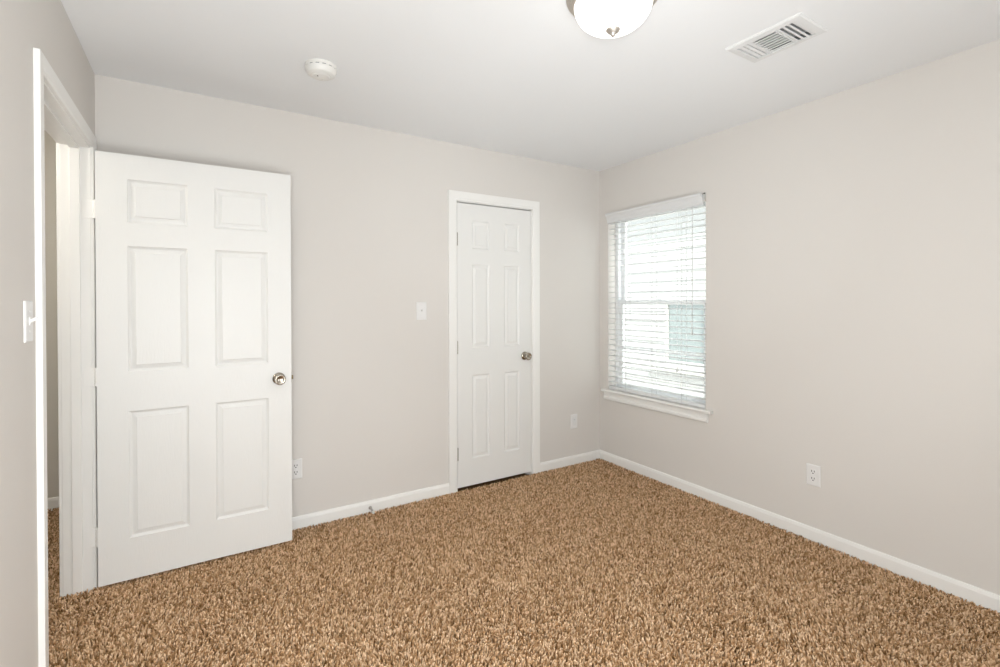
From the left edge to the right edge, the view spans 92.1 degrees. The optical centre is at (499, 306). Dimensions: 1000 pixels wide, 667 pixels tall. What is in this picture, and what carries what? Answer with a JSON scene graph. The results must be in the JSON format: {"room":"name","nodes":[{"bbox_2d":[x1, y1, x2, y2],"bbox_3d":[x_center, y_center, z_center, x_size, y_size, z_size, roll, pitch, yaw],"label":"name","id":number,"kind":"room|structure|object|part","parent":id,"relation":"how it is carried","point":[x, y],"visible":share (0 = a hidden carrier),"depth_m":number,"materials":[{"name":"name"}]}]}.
{"room":"empty bedroom","nodes":[
{"label":"empty bedroom","id":0,"kind":"room"},
{"bbox_2d":[0,0,94,666],"bbox_3d":[-1.331,0.107,1.228,0.106,2.460,4.869,0,0,-32],"label":"wall","id":1,"kind":"structure","parent":0,"point":[25,25],"depth_m":1.35,"materials":[{"name":"beige paint"}]},
{"bbox_2d":[23,301,37,342],"bbox_3d":[-1.371,0.044,1.414,0.024,0.120,0.072,0,0,-32],"label":"light switch","id":2,"kind":"object","parent":1,"relation":"attached to","point":[28,319],"visible":1,"depth_m":1.40,"materials":[{"name":"white plastic"}]},
{"bbox_3d":[-1.379,0.044,1.409,0.005,0.120,0.072,0,0,-32],"label":"wall plate","id":3,"kind":"part","parent":2,"relation":"part of","materials":[{"name":"white plastic"}]},
{"bbox_2d":[33,48,97,666],"bbox_3d":[-1.722,0.271,1.857,0.138,2.127,0.954,0,0,-32],"label":"door frame","id":4,"kind":"structure","parent":1,"relation":"attached to","point":[55,112],"depth_m":2.19,"materials":[{"name":"white paint"}]},
{"bbox_3d":[-1.774,0.271,1.824,0.016,2.127,0.954,0,0,-32],"label":"hallway casing","id":5,"kind":"part","parent":4,"relation":"part of","materials":[{"name":"white paint"}]},
{"bbox_2d":[82,150,292,586],"bbox_3d":[-1.535,0.290,2.449,0.898,2.020,0.160,0,0,-32],"label":"door","id":6,"kind":"structure","parent":1,"relation":"in","point":[192,377],"depth_m":2.41,"materials":[{"name":"white paint"}]},
{"bbox_3d":[-1.189,0.395,2.601,0.057,0.057,0.050,0,0,-32],"label":"knob","id":7,"kind":"part","parent":6,"relation":"part of","materials":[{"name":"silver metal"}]},
{"bbox_2d":[44,130,58,497],"bbox_3d":[-3.297,0.100,2.934,1.426,2.460,0.106,0,0,-32],"label":"wall","id":8,"kind":"structure","parent":0,"point":[49,143],"depth_m":3.12,"materials":[{"name":"paint"}]},
{"bbox_2d":[47,496,58,510],"bbox_3d":[-3.218,1.286,2.920,1.320,0.088,0.012,0,0,-32],"label":"baseboard","id":9,"kind":"structure","parent":8,"relation":"attached to","point":[53,502],"depth_m":3.12,"materials":[{"name":"white paint"}]},
{"bbox_2d":[95,74,599,516],"bbox_3d":[-0.581,0.092,3.280,3.550,2.460,0.106,0,0,-32],"label":"wall","id":10,"kind":"structure","parent":0,"point":[369,206],"depth_m":3.09,"materials":[{"name":"beige paint"}]},
{"bbox_2d":[292,458,301,479],"bbox_3d":[-1.200,0.958,2.831,0.072,0.116,0.008,0,0,-32],"label":"power outlet","id":11,"kind":"object","parent":10,"relation":"attached to","point":[296,463],"visible":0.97,"depth_m":2.83,"materials":[{"name":"white plastic"}]},
{"bbox_2d":[416,302,426,319],"bbox_3d":[-0.524,0.032,3.238,0.072,0.120,0.024,0,0,-32],"label":"light switch","id":12,"kind":"object","parent":10,"relation":"attached to","point":[421,312],"visible":1,"depth_m":3.24,"materials":[{"name":"white plastic"}]},
{"bbox_2d":[292,450,599,529],"bbox_3d":[-0.553,1.278,3.234,3.324,0.088,0.012,0,0,-32],"label":"baseboard","id":13,"kind":"structure","parent":10,"relation":"attached to","point":[329,515],"depth_m":3.13,"materials":[{"name":"white paint"}]},
{"bbox_2d":[448,190,539,493],"bbox_3d":[-0.053,0.255,3.600,0.781,2.128,0.122,0,0,-32],"label":"door frame","id":14,"kind":"structure","parent":10,"relation":"attached to","point":[454,196],"depth_m":3.39,"materials":[{"name":"white paint"}]},
{"bbox_2d":[457,202,531,487],"bbox_3d":[-0.027,0.276,3.550,0.645,2.017,0.098,0,0,-32],"label":"door","id":15,"kind":"structure","parent":10,"relation":"in","point":[494,355],"depth_m":3.55,"materials":[{"name":"white paint"}]},
{"bbox_3d":[0.208,0.381,3.669,0.057,0.057,0.050,0,0,-32],"label":"knob","id":16,"kind":"part","parent":15,"relation":"part of","materials":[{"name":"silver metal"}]},
{"bbox_2d":[570,414,576,428],"bbox_3d":[0.609,0.947,3.959,0.070,0.116,0.008,0,0,-32],"label":"wall jack","id":17,"kind":"object","parent":10,"relation":"attached to","point":[573,416],"visible":1,"depth_m":3.96,"materials":[{"name":"white plastic"}]},
{"bbox_2d":[44,0,999,170],"bbox_3d":[-0.506,-1.138,1.798,4.976,0.020,4.975,0,0,-32],"label":"ceiling","id":18,"kind":"structure","parent":0,"point":[523,78],"depth_m":2.21,"materials":[{"name":"white paint"}]},
{"bbox_2d":[305,58,336,80],"bbox_3d":[-0.842,-1.102,2.268,0.142,0.057,0.142,0,0,-32],"label":"smoke detector","id":19,"kind":"object","parent":18,"relation":"attached to","point":[318,69],"visible":1,"depth_m":2.23,"materials":[{"name":"beige plastic"}]},
{"bbox_2d":[566,0,656,37],"bbox_3d":[0.411,-1.055,1.752,0.338,0.150,0.338,0,0,-32],"label":"ceiling light","id":20,"kind":"object","parent":18,"relation":"attached to","point":[598,18],"visible":1,"depth_m":1.71,"materials":[{"name":"white glass"}]},
{"bbox_2d":[725,12,828,62],"bbox_3d":[1.169,-1.187,2.047,0.224,0.133,0.312,0,0,-32],"label":"ceiling vent","id":21,"kind":"object","parent":18,"relation":"in","point":[798,28],"visible":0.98,"depth_m":2.03,"materials":[{"name":"white metal"}]},
{"bbox_3d":[1.158,-1.154,2.040,0.007,0.024,0.238,0,0,-32],"label":"damper blade","id":22,"kind":"part","parent":21,"relation":"part of","materials":[{"name":"white metal"}]},
{"bbox_3d":[1.181,-1.154,2.055,0.007,0.024,0.238,0,0,-32],"label":"damper blade","id":23,"kind":"part","parent":21,"relation":"part of","materials":[{"name":"white metal"}]},
{"bbox_3d":[1.205,-1.154,2.070,0.007,0.024,0.238,0,0,-32],"label":"damper blade","id":24,"kind":"part","parent":21,"relation":"part of","materials":[{"name":"white metal"}]},
{"bbox_3d":[1.229,-1.154,2.084,0.007,0.024,0.238,0,0,-32],"label":"damper blade","id":25,"kind":"part","parent":21,"relation":"part of","materials":[{"name":"white metal"}]},
{"bbox_2d":[49,473,998,666],"bbox_3d":[-0.500,1.407,1.815,4.976,0.150,4.975,0,0,-32],"label":"floor","id":26,"kind":"structure","parent":0,"point":[522,474],"depth_m":2.05,"materials":[{"name":"brown carpet"}]},
{"bbox_2d":[48,507,92,666],"bbox_3d":[-2.337,1.320,2.232,0.765,0.026,2.127,0,0,-32],"label":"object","id":27,"kind":"structure","parent":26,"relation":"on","point":[63,636],"depth_m":2.10,"materials":[{"name":"brown carpet"}]},
{"bbox_2d":[65,458,999,666],"bbox_3d":[0.320,1.317,1.835,3.326,0.026,3.315,0,0,-32],"label":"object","id":28,"kind":"structure","parent":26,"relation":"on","point":[630,499],"depth_m":2.18,"materials":[{"name":"brown carpet"}]},
{"bbox_2d":[600,39,999,594],"bbox_3d":[1.896,0.091,2.566,0.140,2.460,3.726,0,0,-32],"label":"wall","id":29,"kind":"structure","parent":0,"point":[853,234],"depth_m":2.50,"materials":[{"name":"beige paint"}]},
{"bbox_2d":[601,203,712,422],"bbox_3d":[1.194,0.007,3.664,0.188,1.548,1.018,0,0,-32],"label":"window","id":30,"kind":"structure","parent":29,"relation":"in","point":[669,407],"depth_m":3.82,"materials":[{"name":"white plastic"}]},
{"bbox_2d":[605,193,705,407],"bbox_3d":[1.155,-0.037,3.643,0.094,1.457,0.912,0,0,-32],"label":"window blind","id":31,"kind":"object","parent":30,"relation":"attached to","point":[698,199],"visible":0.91,"depth_m":3.58,"materials":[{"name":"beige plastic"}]},
{"bbox_3d":[1.029,-0.015,3.878,0.055,1.394,0.002,0,0,-32],"label":"ladder cord","id":32,"kind":"part","parent":31,"relation":"part of","materials":[{"name":"white fabric"}]},
{"bbox_3d":[1.169,-0.013,3.654,0.055,1.394,0.002,0,0,-32],"label":"ladder cord","id":33,"kind":"part","parent":31,"relation":"part of","materials":[{"name":"white fabric"}]},
{"bbox_3d":[1.171,0.678,3.659,0.050,0.026,0.905,0,0,-32],"label":"rail","id":34,"kind":"part","parent":31,"relation":"part of","materials":[{"name":"white plastic"}]},
{"bbox_3d":[1.261,-0.128,3.427,0.003,1.130,0.007,0,0,-32],"label":"lift cord","id":35,"kind":"part","parent":31,"relation":"part of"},
{"bbox_3d":[1.310,-0.012,3.429,0.055,1.394,0.002,0,0,-32],"label":"ladder cord","id":36,"kind":"part","parent":31,"relation":"part of","materials":[{"name":"white fabric"}]},
{"bbox_3d":[1.169,0.705,3.652,0.123,0.022,1.018,0,0,-32],"label":"sill","id":37,"kind":"part","parent":30,"relation":"part of","materials":[{"name":"white paint"}]},
{"bbox_3d":[1.245,-0.036,3.700,0.065,1.462,0.915,0,0,-32],"label":"frame","id":38,"kind":"part","parent":30,"relation":"part of","materials":[{"name":"white plastic"}]},
{"bbox_3d":[1.235,0.314,3.696,0.026,0.723,0.847,0,0,-32],"label":"sash","id":39,"kind":"part","parent":30,"relation":"part of","materials":[{"name":"white plastic"}]},
{"bbox_3d":[1.256,-0.374,3.705,0.026,0.725,0.847,0,0,-32],"label":"sash","id":40,"kind":"part","parent":30,"relation":"part of","materials":[{"name":"white plastic"}]},
{"bbox_2d":[600,450,999,612],"bbox_3d":[1.806,1.277,2.578,0.012,0.088,3.620,0,0,-32],"label":"baseboard","id":41,"kind":"structure","parent":29,"relation":"attached to","point":[979,596],"depth_m":2.60,"materials":[{"name":"white paint"}]},
{"bbox_2d":[806,463,820,487],"bbox_3d":[1.743,0.941,2.681,0.008,0.116,0.072,0,0,-32],"label":"power outlet","id":42,"kind":"object","parent":29,"relation":"attached to","point":[813,472],"visible":1,"depth_m":2.68,"materials":[{"name":"white plastic"}]},
{"bbox_2d":[810,476,815,481],"bbox_3d":[1.742,0.960,2.680,0.003,0.028,0.034,0,0,-32],"label":"receptacle","id":43,"kind":"object","parent":42,"relation":"attached to","point":[812,478],"depth_m":2.68,"materials":[{"name":"white plastic"}]},
{"bbox_2d":[810,469,815,474],"bbox_3d":[1.742,0.921,2.679,0.003,0.028,0.034,0,0,-32],"label":"receptacle","id":44,"kind":"object","parent":42,"relation":"attached to","point":[812,471],"depth_m":2.68,"materials":[{"name":"white plastic"}]},
{"label":"outside","id":45,"kind":"structure","parent":0,"visible":0},
{"bbox_3d":[6.865,1.929,7.867,13.840,0.150,28.000,0,0,-32],"label":"ground","id":46,"kind":"structure","parent":45,"visible":0},
{"bbox_2d":[626,207,705,396],"bbox_3d":[3.770,-0.638,7.692,3.250,5.000,14.000,0,0,-32],"label":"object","id":47,"kind":"structure","parent":46,"relation":"on","point":[662,289],"depth_m":7.17,"materials":[{"name":"beige"}]},
{"bbox_3d":[2.747,0.932,6.683,0.070,0.060,1.595,0,0,-32],"label":"house sill","id":48,"kind":"part","parent":47,"relation":"part of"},
{"bbox_3d":[2.803,0.379,6.715,0.005,0.865,1.115,0,0,-32],"label":"pane","id":49,"kind":"part","parent":47,"relation":"part of","materials":[{"name":"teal glass"}]}
]}

